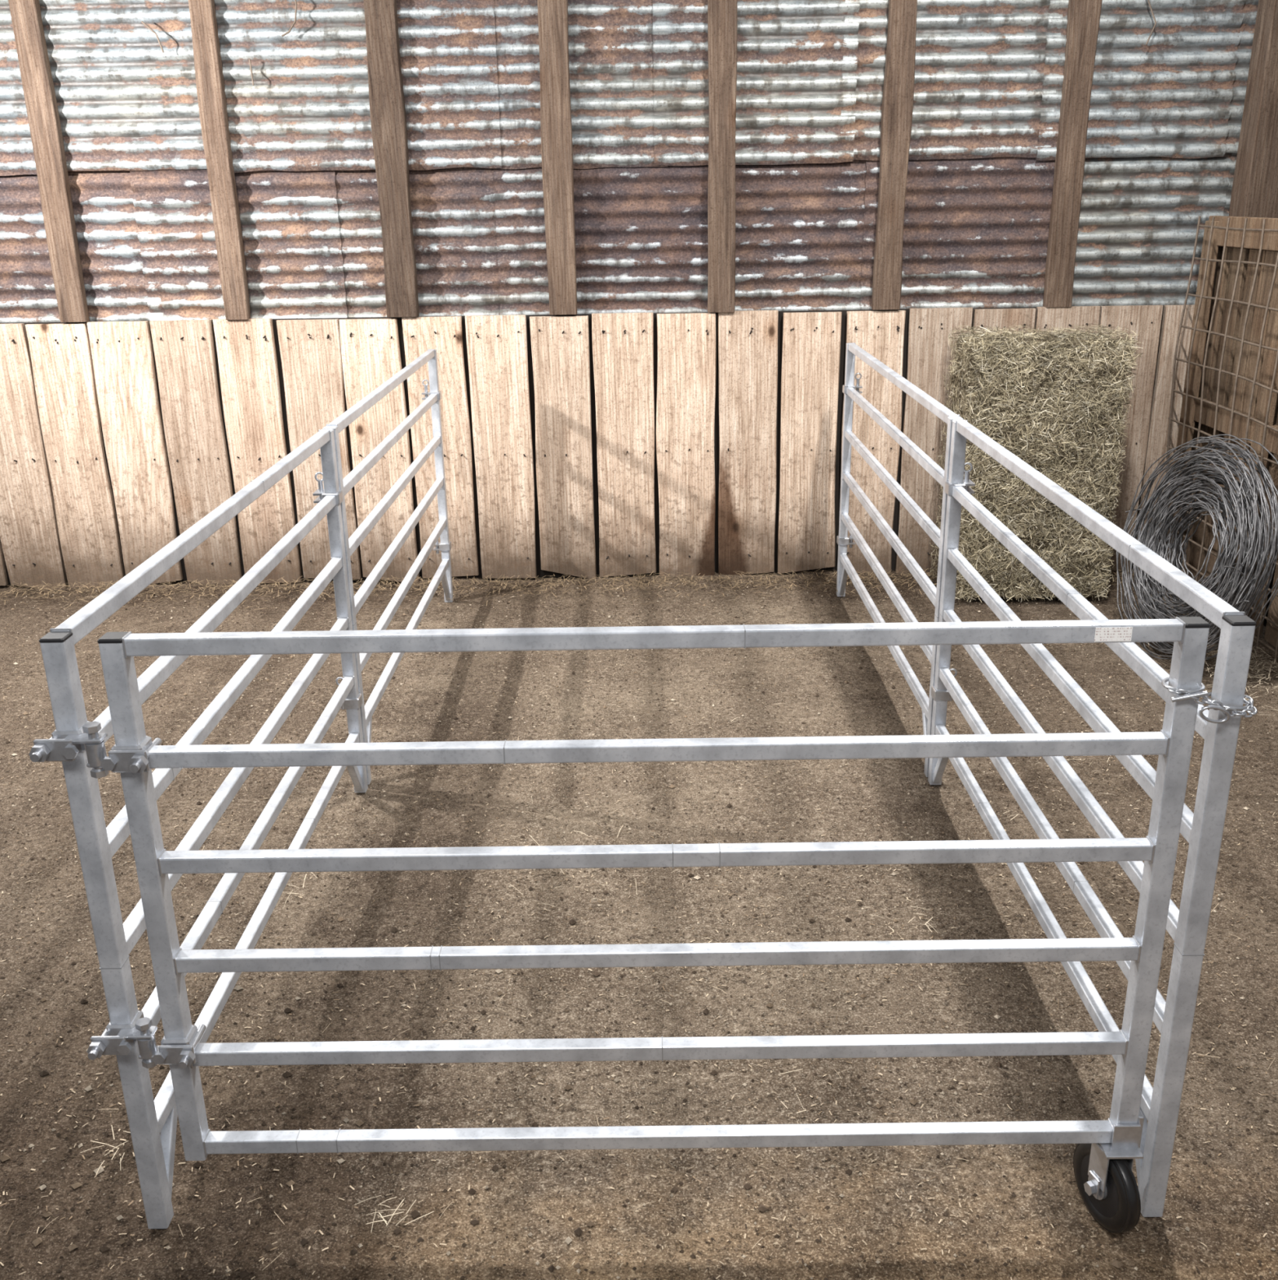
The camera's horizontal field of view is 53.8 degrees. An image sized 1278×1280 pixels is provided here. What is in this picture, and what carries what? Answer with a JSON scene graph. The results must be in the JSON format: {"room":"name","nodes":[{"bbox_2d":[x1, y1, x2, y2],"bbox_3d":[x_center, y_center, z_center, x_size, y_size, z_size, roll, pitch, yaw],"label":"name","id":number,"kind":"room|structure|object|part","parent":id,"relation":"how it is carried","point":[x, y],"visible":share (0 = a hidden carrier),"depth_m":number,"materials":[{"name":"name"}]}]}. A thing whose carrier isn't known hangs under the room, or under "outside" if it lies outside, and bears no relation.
{"room":"farm building","nodes":[
{"label":"farm building","id":0,"kind":"room"},
{"bbox_2d":[0,304,1177,586],"bbox_3d":[0.015,-0.886,5.872,7.400,1.240,0.020,-1,20,0],"label":"backing","id":1,"kind":"object","parent":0,"point":[541,573],"visible":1,"depth_m":5.85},
{"bbox_2d":[0,0,1258,322],"bbox_3d":[-0.008,-2.313,5.367,7.460,1.939,0.049,-1,20,0],"label":"sheets","id":2,"kind":"object","parent":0,"point":[1166,114],"visible":0.83,"depth_m":5.43,"materials":[{"name":"metal"}]},
{"bbox_2d":[8,0,1102,322],"bbox_3d":[0.010,-2.337,5.317,6.696,1.856,0.050,-1,20,0],"label":"studs","id":3,"kind":"object","parent":2,"relation":"attached to","point":[386,93],"visible":1,"depth_m":5.39,"materials":[{"name":"brown wood"}]},
{"bbox_2d":[141,0,1156,85],"bbox_3d":[0.038,-2.615,5.194,4.206,0.551,0.027,-1,20,0],"label":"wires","id":4,"kind":"object","parent":2,"relation":"hanging from","point":[1148,1],"visible":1,"depth_m":5.22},
{"bbox_2d":[0,568,1277,1279],"bbox_3d":[0.025,1.056,2.232,9.000,0.049,8.500,-1,20,0],"label":"floor","id":5,"kind":"structure","parent":0,"point":[975,1175],"depth_m":2.97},
{"bbox_2d":[0,304,1195,589],"bbox_3d":[-0.546,-0.860,5.844,6.115,1.266,0.041,-1,20,0],"label":"boards","id":6,"kind":"object","parent":5,"relation":"on","point":[58,515],"visible":0.73,"depth_m":5.80,"materials":[{"name":"beige wood"}]},
{"bbox_2d":[0,579,1277,1279],"bbox_3d":[-0.226,0.531,3.740,5.303,0.043,4.714,-1,20,0],"label":"crumbs","id":7,"kind":"object","parent":5,"relation":"on","point":[4,1157],"visible":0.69,"depth_m":2.95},
{"bbox_2d":[0,567,1277,1279],"bbox_3d":[-0.279,0.498,3.763,5.432,0.076,4.780,-1,20,0],"label":"litter","id":8,"kind":"object","parent":5,"relation":"on","point":[910,575],"visible":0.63,"depth_m":3.27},
{"bbox_2d":[28,342,1257,1233],"bbox_3d":[0.019,-0.095,3.801,1.905,1.134,3.823,-1,20,0],"label":"pen","id":9,"kind":"object","parent":5,"relation":"on","point":[1106,1151],"visible":1,"depth_m":2.13,"materials":[{"name":"silver metal"}]},
{"bbox_3d":[-0.878,0.229,2.928,0.037,1.134,1.792,-1,20,0],"label":"panel frame","id":10,"kind":"part","parent":9,"relation":"part of","materials":[{"name":"silver metal"}]},
{"bbox_3d":[-0.879,-0.398,4.695,0.037,1.134,1.922,-1,20,0],"label":"panel frame","id":11,"kind":"part","parent":9,"relation":"part of","materials":[{"name":"metal"}]},
{"bbox_3d":[0.028,0.438,2.055,1.661,0.969,0.037,-1,20,0],"label":"gate frame","id":12,"kind":"part","parent":9,"relation":"part of","materials":[{"name":"silver metal"}]},
{"bbox_3d":[0.916,-0.423,4.686,0.037,1.134,1.922,-1,20,0],"label":"panel frame","id":13,"kind":"part","parent":9,"relation":"part of","materials":[{"name":"metal"}]},
{"bbox_3d":[0.916,0.204,2.920,0.037,1.134,1.792,-1,20,0],"label":"panel frame","id":14,"kind":"part","parent":9,"relation":"part of","materials":[{"name":"silver metal"}]},
{"bbox_3d":[0.873,0.088,1.935,0.143,0.055,0.090,-1,20,0],"label":"latch chain","id":15,"kind":"part","parent":9,"relation":"part of","materials":[{"name":"metal"}]},
{"bbox_2d":[927,323,1144,602],"bbox_3d":[1.730,-0.784,5.561,0.780,1.190,0.443,-1,20,0],"label":"hay bale","id":16,"kind":"object","parent":5,"relation":"on","point":[1054,401],"visible":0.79,"depth_m":5.38,"materials":[{"name":"plant"}]},
{"bbox_2d":[1116,434,1277,660],"bbox_3d":[2.143,-0.353,4.824,0.341,0.853,0.945,-3,20,-5],"label":"coil","id":17,"kind":"object","parent":5,"relation":"on","point":[1246,516],"visible":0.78,"depth_m":4.73,"materials":[{"name":"silver metal"}]},
{"bbox_2d":[1159,216,1277,669],"bbox_3d":[2.406,-0.309,3.573,0.064,1.621,4.500,-1,20,0],"label":"wire mesh","id":18,"kind":"object","parent":5,"relation":"on","point":[1263,229],"visible":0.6,"depth_m":5.14,"materials":[{"name":"brown metal"}]},
{"bbox_2d":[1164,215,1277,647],"bbox_3d":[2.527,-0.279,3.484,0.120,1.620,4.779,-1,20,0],"label":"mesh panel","id":19,"kind":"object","parent":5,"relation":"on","point":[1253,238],"visible":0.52,"depth_m":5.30,"materials":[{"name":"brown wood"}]},
{"bbox_2d":[1229,0,1277,217],"bbox_3d":[2.655,-1.765,5.450,0.161,3.100,0.154,-1,20,0],"label":"post","id":20,"kind":"object","parent":5,"relation":"on","point":[1255,192],"visible":0.26,"depth_m":5.28,"materials":[{"name":"brown wood"}]}
]}

